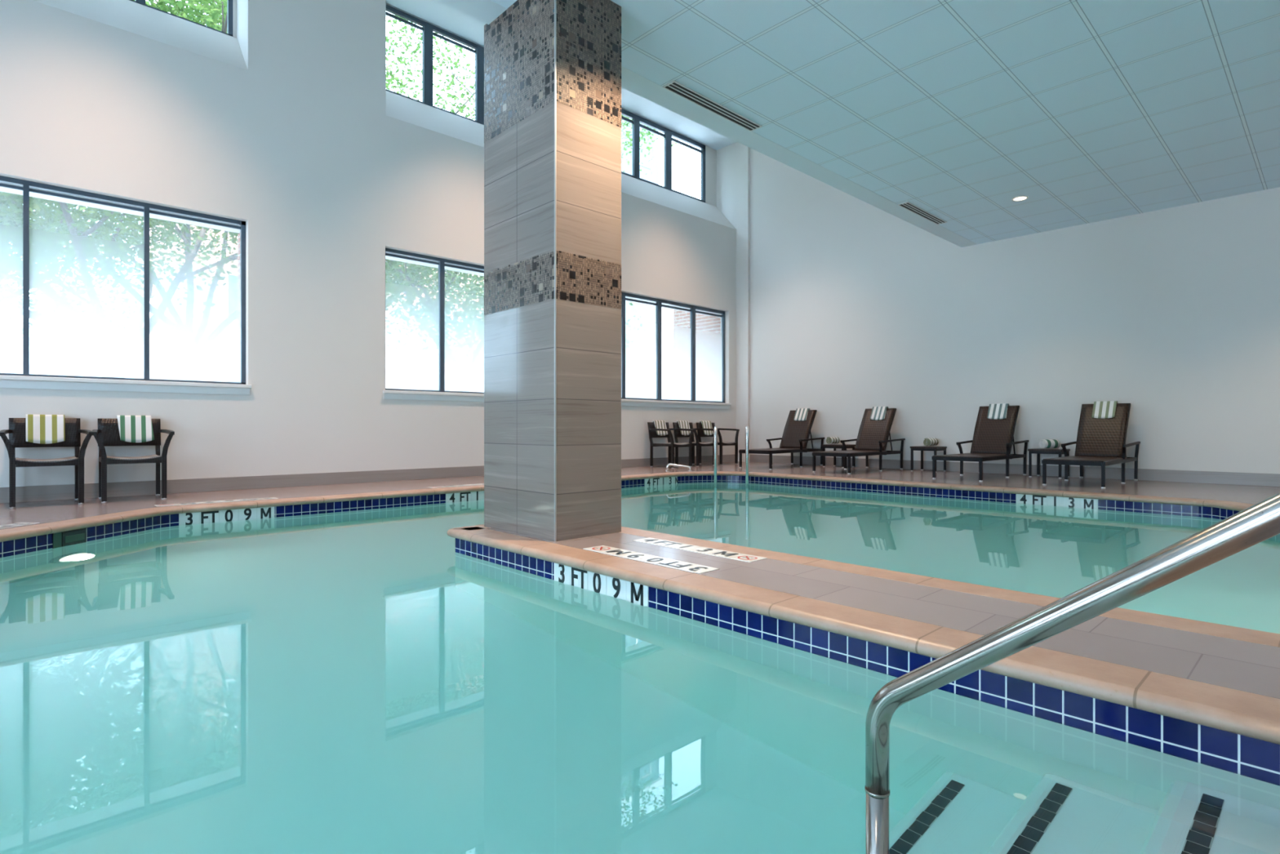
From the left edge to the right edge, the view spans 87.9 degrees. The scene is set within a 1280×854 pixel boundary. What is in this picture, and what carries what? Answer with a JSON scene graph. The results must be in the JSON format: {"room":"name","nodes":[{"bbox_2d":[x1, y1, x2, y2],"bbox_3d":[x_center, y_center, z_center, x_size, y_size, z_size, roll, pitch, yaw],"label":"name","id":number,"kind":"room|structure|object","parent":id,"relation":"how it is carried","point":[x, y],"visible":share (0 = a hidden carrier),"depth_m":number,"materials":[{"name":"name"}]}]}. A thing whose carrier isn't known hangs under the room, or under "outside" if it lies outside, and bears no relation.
{"room":"indoor swimming pool","nodes":[
{"label":"indoor swimming pool","id":0,"kind":"room"},
{"bbox_2d":[237,232,239,306],"bbox_3d":[-4.705,-0.728,8.277,0.470,3.320,0.345,0,0,-43],"label":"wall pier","id":1,"kind":"object","parent":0,"point":[238,234],"visible":0.07,"depth_m":8.20,"materials":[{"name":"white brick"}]},
{"bbox_2d":[0,0,736,487],"bbox_3d":[-3.965,-2.658,8.891,16.450,6.880,0.670,0,0,-43],"label":"wall","id":2,"kind":"structure","parent":0,"point":[287,126],"depth_m":8.16,"materials":[{"name":"white paint"}]},
{"bbox_2d":[0,175,251,395],"bbox_3d":[-5.700,-1.407,6.865,2.944,2.065,0.200,0,0,-43],"label":"window","id":3,"kind":"structure","parent":2,"relation":"in","point":[52,337],"depth_m":7.08,"materials":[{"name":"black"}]},
{"bbox_2d":[129,0,232,36],"bbox_3d":[-6.072,-5.426,7.230,2.845,1.245,0.059,0,0,-43],"label":"window","id":4,"kind":"structure","parent":2,"relation":"in","point":[229,2],"depth_m":8.16,"materials":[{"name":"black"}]},
{"bbox_2d":[0,182,719,315],"bbox_3d":[-4.168,-2.458,8.757,15.970,0.120,0.305,0,0,-43],"label":"roller blind","id":5,"kind":"object","parent":2,"relation":"attached to","point":[2,188],"visible":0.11,"depth_m":7.60,"materials":[{"name":"white fabric"}]},
{"bbox_2d":[0,454,734,503],"bbox_3d":[-3.828,0.656,8.550,16.180,0.152,0.014,0,0,-43],"label":"baseboard","id":6,"kind":"structure","parent":2,"relation":"attached to","point":[66,491],"depth_m":7.88,"materials":[{"name":"tile"}]},
{"bbox_2d":[382,248,484,401],"bbox_3d":[-2.448,-1.407,9.939,2.865,2.065,0.200,0,0,-43],"label":"window","id":7,"kind":"structure","parent":2,"relation":"in","point":[440,363],"depth_m":9.55,"materials":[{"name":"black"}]},
{"bbox_2d":[386,4,484,124],"bbox_3d":[-2.796,-5.426,10.326,2.680,1.245,0.059,0,0,-43],"label":"window","id":8,"kind":"structure","parent":2,"relation":"in","point":[427,28],"depth_m":9.98,"materials":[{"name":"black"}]},
{"bbox_2d":[621,108,705,202],"bbox_3d":[0.340,-5.426,13.290,2.890,1.245,0.059,0,0,-43],"label":"window","id":9,"kind":"structure","parent":2,"relation":"in","point":[668,134],"depth_m":13.44,"materials":[{"name":"black metal"}]},
{"bbox_2d":[621,292,731,408],"bbox_3d":[0.727,-1.407,12.939,3.090,2.065,0.200,0,0,-43],"label":"window","id":10,"kind":"structure","parent":2,"relation":"in","point":[657,379],"depth_m":12.89,"materials":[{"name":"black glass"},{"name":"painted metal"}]},
{"bbox_2d":[386,0,737,150],"bbox_3d":[-2.404,-6.106,7.167,16.350,0.123,5.380,0,0,-43],"label":"window recess","id":11,"kind":"structure","parent":0,"point":[434,12],"depth_m":11.98,"materials":[{"name":"white paint"}]},
{"bbox_2d":[0,461,1279,698],"bbox_3d":[0.331,0.732,4.214,16.270,0.001,12.070,0,0,-43],"label":"floor","id":12,"kind":"structure","parent":0,"point":[1254,668],"depth_m":3.19,"materials":[{"name":"tile"}]},
{"bbox_2d":[0,522,39,528],"bbox_3d":[-4.689,0.730,4.603,0.150,0.005,0.927,0,0,5],"label":"tile strip","id":13,"kind":"object","parent":12,"relation":"on","point":[12,525],"visible":1,"depth_m":4.96,"materials":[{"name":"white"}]},
{"bbox_2d":[0,417,93,508],"bbox_3d":[-5.654,0.322,6.325,0.644,0.819,0.648,0,0,-43],"label":"armchair","id":14,"kind":"object","parent":12,"relation":"on","point":[16,431],"visible":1,"depth_m":6.33,"materials":[{"name":"brown wicker"}]},
{"bbox_2d":[26,414,65,444],"bbox_3d":[-5.843,0.022,6.525,0.286,0.288,0.116,0,0,-43],"label":"striped towel","id":15,"kind":"object","parent":14,"relation":"on","point":[40,428],"visible":1,"depth_m":6.50,"materials":[{"name":"white fabric"}]},
{"bbox_2d":[92,417,174,502],"bbox_3d":[-5.181,0.322,6.772,0.644,0.819,0.648,0,0,-41],"label":"armchair","id":16,"kind":"object","parent":12,"relation":"on","point":[108,430],"visible":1,"depth_m":6.77,"materials":[{"name":"brown wicker"}]},
{"bbox_2d":[116,415,154,442],"bbox_3d":[-5.327,0.022,7.013,0.311,0.288,0.116,0,0,-41],"label":"striped towel","id":17,"kind":"object","parent":16,"relation":"on","point":[132,428],"visible":1,"depth_m":6.99,"materials":[{"name":"white fabric"}]},
{"bbox_2d":[154,497,278,506],"bbox_3d":[-4.124,0.730,6.504,1.017,0.005,0.140,0,0,-43],"label":"tile strip","id":18,"kind":"object","parent":12,"relation":"on","point":[216,501],"visible":1,"depth_m":6.48,"materials":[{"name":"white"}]},
{"bbox_2d":[428,483,484,488],"bbox_3d":[-2.162,0.730,8.359,1.017,0.005,0.140,0,0,-43],"label":"tile strip","id":19,"kind":"object","parent":12,"relation":"on","point":[477,483],"visible":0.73,"depth_m":8.20,"materials":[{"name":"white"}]},
{"bbox_2d":[484,0,621,541],"bbox_3d":[-0.638,-1.109,4.754,0.570,3.683,0.884,0,0,-43],"label":"column","id":20,"kind":"structure","parent":12,"relation":"on","point":[553,68],"depth_m":4.46,"materials":[{"name":"tile"}]},
{"bbox_2d":[0,471,1279,784],"bbox_3d":[0.250,1.321,4.832,10.530,1.181,8.210,0,0,-43],"label":"swimming pool","id":21,"kind":"object","parent":12,"relation":"in","point":[1236,731],"visible":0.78,"depth_m":2.82,"materials":[{"name":"tile"}]},
{"bbox_2d":[0,482,1279,853],"bbox_3d":[0.250,1.425,4.832,10.240,1.055,7.920,0,0,-43],"label":"water","id":22,"kind":"object","parent":21,"relation":"in","point":[355,682],"visible":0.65,"depth_m":2.12,"materials":[{"name":"teal liquid"}]},
{"bbox_2d":[864,492,1279,853],"bbox_3d":[0.916,0.719,0.953,0.100,1.586,1.266,0,0,-43],"label":"stair handrail","id":23,"kind":"object","parent":21,"relation":"on","point":[1258,522],"visible":1,"depth_m":1.15,"materials":[{"name":"silver metal"}]},
{"bbox_2d":[582,545,719,573],"bbox_3d":[0.034,0.730,3.699,0.155,0.005,0.927,0,0,-43],"label":"tile strip","id":24,"kind":"object","parent":12,"relation":"on","point":[680,565],"visible":1,"depth_m":3.65,"materials":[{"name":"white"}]},
{"bbox_2d":[647,422,693,467],"bbox_3d":[0.542,0.322,12.181,0.644,0.819,0.648,0,0,-43],"label":"armchair","id":25,"kind":"object","parent":12,"relation":"on","point":[671,444],"visible":0.97,"depth_m":12.16,"materials":[{"name":"brown wicker"}]},
{"bbox_2d":[652,420,667,435],"bbox_3d":[0.376,0.022,12.402,0.311,0.288,0.116,0,0,-43],"label":"striped towel","id":26,"kind":"object","parent":25,"relation":"on","point":[658,424],"visible":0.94,"depth_m":12.38,"materials":[{"name":"white fabric"}]},
{"bbox_2d":[665,463,692,471],"bbox_3d":[0.641,0.668,11.021,0.446,0.125,0.071,0,0,1],"label":"handle","id":27,"kind":"object","parent":12,"relation":"on","point":[668,464],"visible":1,"depth_m":11.00,"materials":[{"name":"silver metal"}]},
{"bbox_2d":[672,422,714,466],"bbox_3d":[1.029,0.322,12.641,0.644,0.819,0.648,0,0,-43],"label":"armchair","id":28,"kind":"object","parent":12,"relation":"on","point":[677,433],"visible":0.71,"depth_m":12.64,"materials":[{"name":"brown wicker"}]},
{"bbox_2d":[675,420,690,435],"bbox_3d":[0.848,0.022,12.848,0.311,0.288,0.116,0,0,-43],"label":"striped towel","id":29,"kind":"object","parent":28,"relation":"on","point":[682,424],"visible":0.85,"depth_m":12.82,"materials":[{"name":"white fabric"}]},
{"bbox_2d":[632,537,767,562],"bbox_3d":[0.329,0.730,3.983,0.155,0.005,0.939,0,0,-43],"label":"tile strip","id":30,"kind":"object","parent":12,"relation":"on","point":[732,555],"visible":1,"depth_m":3.94,"materials":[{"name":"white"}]},
{"bbox_2d":[696,422,739,465],"bbox_3d":[1.516,0.322,13.101,0.644,0.819,0.648,0,0,-43],"label":"armchair","id":31,"kind":"object","parent":12,"relation":"on","point":[700,433],"visible":0.66,"depth_m":13.04,"materials":[{"name":"brown wicker"}]},
{"bbox_2d":[699,420,713,435],"bbox_3d":[1.335,0.022,13.309,0.311,0.288,0.116,0,0,-43],"label":"striped towel","id":32,"kind":"object","parent":31,"relation":"on","point":[705,424],"visible":0.88,"depth_m":13.28,"materials":[{"name":"white fabric"}]},
{"bbox_2d":[713,426,750,484],"bbox_3d":[1.485,0.785,10.752,0.600,1.594,0.556,0,0,7],"label":"pool ladder","id":33,"kind":"object","parent":12,"relation":"on","point":[715,437],"visible":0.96,"depth_m":10.53,"materials":[{"name":"silver metal"}]},
{"bbox_2d":[738,409,824,469],"bbox_3d":[2.624,0.203,12.228,0.726,1.056,1.851,0,0,44],"label":"sun lounger","id":34,"kind":"object","parent":12,"relation":"on","point":[795,437],"visible":1,"depth_m":12.50,"materials":[{"name":"black wicker"}]},
{"bbox_2d":[793,408,809,421],"bbox_3d":[3.100,-0.237,12.720,0.278,0.243,0.181,0,0,44],"label":"striped towel","id":35,"kind":"object","parent":34,"relation":"on","point":[801,414],"visible":1,"depth_m":12.70,"materials":[{"name":"white fabric"}]},
{"bbox_2d":[822,444,855,467],"bbox_3d":[3.640,0.525,12.163,0.430,0.411,0.430,0,0,-43],"label":"side table","id":36,"kind":"object","parent":12,"relation":"on","point":[834,446],"visible":0.88,"depth_m":12.11,"materials":[{"name":"black"}]},
{"bbox_2d":[826,436,839,444],"bbox_3d":[3.568,0.247,12.268,0.250,0.126,0.120,0,0,-35],"label":"rolled towel","id":37,"kind":"object","parent":36,"relation":"on","point":[830,440],"visible":1,"depth_m":12.22,"materials":[{"name":"white fabric"}]},
{"bbox_2d":[812,408,905,474],"bbox_3d":[3.671,0.203,11.119,1.850,1.056,0.726,0,0,-43],"label":"sun lounger","id":38,"kind":"object","parent":12,"relation":"on","point":[872,439],"visible":1,"depth_m":11.38,"materials":[{"name":"black wicker"}]},
{"bbox_2d":[870,406,888,420],"bbox_3d":[4.173,-0.237,11.586,0.181,0.243,0.278,0,0,-43],"label":"striped towel","id":39,"kind":"object","parent":38,"relation":"on","point":[878,413],"visible":1,"depth_m":11.57,"materials":[{"name":"white fabric"}]},
{"bbox_2d":[910,445,946,472],"bbox_3d":[4.767,0.525,10.971,0.430,0.411,0.430,0,0,-43],"label":"side table","id":40,"kind":"object","parent":12,"relation":"on","point":[922,448],"visible":0.91,"depth_m":10.95,"materials":[{"name":"black"}]},
{"bbox_2d":[923,438,938,445],"bbox_3d":[4.804,0.247,10.960,0.250,0.126,0.120,0,0,-35],"label":"rolled towel","id":41,"kind":"object","parent":40,"relation":"on","point":[927,442],"visible":1,"depth_m":10.91,"materials":[{"name":"white fabric"}]},
{"bbox_2d":[931,405,1028,481],"bbox_3d":[4.993,0.203,9.720,1.850,1.056,0.726,0,0,-43],"label":"sun lounger","id":42,"kind":"object","parent":12,"relation":"on","point":[993,439],"visible":1,"depth_m":9.99,"materials":[{"name":"black wicker"}]},
{"bbox_2d":[986,403,1008,419],"bbox_3d":[5.495,-0.237,10.186,0.181,0.243,0.278,0,0,-43],"label":"striped towel","id":43,"kind":"object","parent":42,"relation":"on","point":[996,411],"visible":1,"depth_m":10.17,"materials":[{"name":"white fabric"}]},
{"bbox_2d":[1027,448,1070,478],"bbox_3d":[5.972,0.525,9.696,0.430,0.411,0.430,0,0,-43],"label":"side table","id":44,"kind":"object","parent":12,"relation":"on","point":[1033,451],"visible":0.88,"depth_m":9.67,"materials":[{"name":"black metal"}]},
{"bbox_2d":[1039,439,1060,448],"bbox_3d":[5.987,0.247,9.706,0.250,0.126,0.120,0,0,-11],"label":"rolled towel","id":45,"kind":"object","parent":44,"relation":"on","point":[1043,443],"visible":1,"depth_m":9.66,"materials":[{"name":"white fabric"}]},
{"bbox_2d":[1041,403,1140,488],"bbox_3d":[5.936,0.203,8.722,1.850,1.056,0.726,0,0,-43],"label":"sun lounger","id":46,"kind":"object","parent":12,"relation":"on","point":[1101,442],"visible":1,"depth_m":9.00,"materials":[{"name":"black wicker"}]},
{"bbox_2d":[1091,400,1117,418],"bbox_3d":[6.434,-0.237,9.193,0.181,0.243,0.266,0,0,-43],"label":"striped towel","id":47,"kind":"object","parent":46,"relation":"on","point":[1106,409],"visible":1,"depth_m":9.17,"materials":[{"name":"white fabric"}]},
{"bbox_2d":[673,309,720,359],"bbox_3d":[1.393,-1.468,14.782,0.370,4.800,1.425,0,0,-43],"label":"building","id":48,"kind":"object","parent":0,"point":[708,328],"depth_m":14.59,"materials":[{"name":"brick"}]},
{"bbox_2d":[437,0,977,247],"bbox_3d":[-0.576,-4.489,5.159,16.250,3.119,0.250,0,0,-43],"label":"ceiling","id":49,"kind":"structure","parent":0,"point":[486,11],"depth_m":6.68,"materials":[{"name":"white paint"}]},
{"bbox_2d":[736,142,750,462],"bbox_3d":[2.179,-2.658,14.026,0.075,6.780,0.315,0,0,-43],"label":"wall","id":50,"kind":"structure","parent":0,"point":[743,152],"depth_m":13.98,"materials":[{"name":"white paint"}]},
{"bbox_2d":[490,0,1279,244],"bbox_3d":[1.990,-2.956,2.444,16.250,0.050,7.220,0,0,-43],"label":"ceiling","id":51,"kind":"structure","parent":0,"point":[1090,111],"depth_m":5.81,"materials":[{"name":"white tile"}]},
{"bbox_2d":[662,80,762,131],"bbox_3d":[0.692,-2.925,6.089,1.242,0.009,0.142,0,0,-43],"label":"ceiling vent","id":52,"kind":"object","parent":51,"relation":"in","point":[673,86],"visible":1,"depth_m":6.04,"materials":[{"name":"black metal"}]},
{"bbox_2d":[897,201,946,224],"bbox_3d":[3.890,-2.925,9.111,1.242,0.009,0.142,0,0,-43],"label":"ceiling vent","id":53,"kind":"object","parent":51,"relation":"in","point":[908,206],"visible":1,"depth_m":9.07,"materials":[{"name":"black metal"}]},
{"bbox_2d":[1011,195,1028,200],"bbox_3d":[4.867,-2.926,8.503,0.194,0.008,0.194,0,0,-43],"label":"recessed light","id":54,"kind":"object","parent":51,"relation":"in","point":[1019,197],"visible":1,"depth_m":8.49,"materials":[{"name":"white ceramic"}]},
{"bbox_2d":[750,147,1279,474],"bbox_3d":[6.172,-2.658,9.994,0.200,6.880,12.850,0,0,-43],"label":"wall","id":55,"kind":"structure","parent":0,"point":[1172,314],"depth_m":10.21,"materials":[{"name":"white paint"}]},
{"bbox_2d":[749,454,1279,486],"bbox_3d":[6.338,0.653,9.663,0.014,0.158,11.740,0,0,-43],"label":"baseboard","id":56,"kind":"structure","parent":55,"relation":"attached to","point":[1144,474],"depth_m":9.65,"materials":[{"name":"tile"}]},
{"label":"outside","id":57,"kind":"structure","parent":0,"visible":0},
{"bbox_3d":[-16.455,0.982,31.972,140.000,0.300,50.920,0,0,-43],"label":"ground","id":58,"kind":"structure","parent":57,"visible":0},
{"bbox_2d":[0,193,238,292],"bbox_3d":[-11.626,-3.751,10.348,9.781,9.181,10.090,0,0,9],"label":"tree","id":59,"kind":"object","parent":58,"relation":"on","point":[66,262],"visible":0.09,"depth_m":11.55,"materials":[{"name":"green plant"}]},
{"bbox_2d":[0,0,393,303],"bbox_3d":[-9.184,-2.912,10.468,8.661,7.504,8.916,0,0,34],"label":"tree","id":60,"kind":"object","parent":58,"relation":"on","point":[15,264],"visible":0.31,"depth_m":10.22,"materials":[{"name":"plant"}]},
{"bbox_2d":[55,0,448,302],"bbox_3d":[-9.405,-5.197,13.230,10.737,12.070,14.866,0,0,-17],"label":"tree","id":61,"kind":"object","parent":58,"relation":"on","point":[222,14],"visible":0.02,"depth_m":11.74,"materials":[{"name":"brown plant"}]},
{"bbox_2d":[149,223,484,331],"bbox_3d":[-10.958,-5.118,30.887,18.900,11.900,8.450,0,0,-43],"label":"tree","id":62,"kind":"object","parent":58,"relation":"on","point":[225,296],"visible":0.02,"depth_m":22.49,"materials":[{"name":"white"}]},
{"bbox_2d":[145,0,688,309],"bbox_3d":[-6.807,-4.994,16.367,14.437,11.660,10.973,0,0,-31],"label":"tree","id":63,"kind":"object","parent":58,"relation":"on","point":[460,108],"visible":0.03,"depth_m":14.09,"materials":[{"name":"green plant"}]},
{"bbox_2d":[385,258,644,346],"bbox_3d":[-4.007,-2.246,13.815,7.183,6.174,6.105,0,0,-37],"label":"tree","id":64,"kind":"object","parent":58,"relation":"on","point":[414,280],"visible":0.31,"depth_m":12.74,"materials":[{"name":"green plant"}]},
{"bbox_2d":[437,275,653,351],"bbox_3d":[-3.132,-2.796,21.077,7.274,7.272,7.032,0,0,37],"label":"tree","id":65,"kind":"object","parent":58,"relation":"on","point":[637,329],"visible":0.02,"depth_m":21.04,"materials":[{"name":"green plant"}]},
{"bbox_2d":[471,94,658,351],"bbox_3d":[-5.612,-12.368,51.073,10.400,26.400,10.450,0,0,-43],"label":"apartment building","id":66,"kind":"structure","parent":58,"relation":"on","point":[647,319],"depth_m":49.73,"materials":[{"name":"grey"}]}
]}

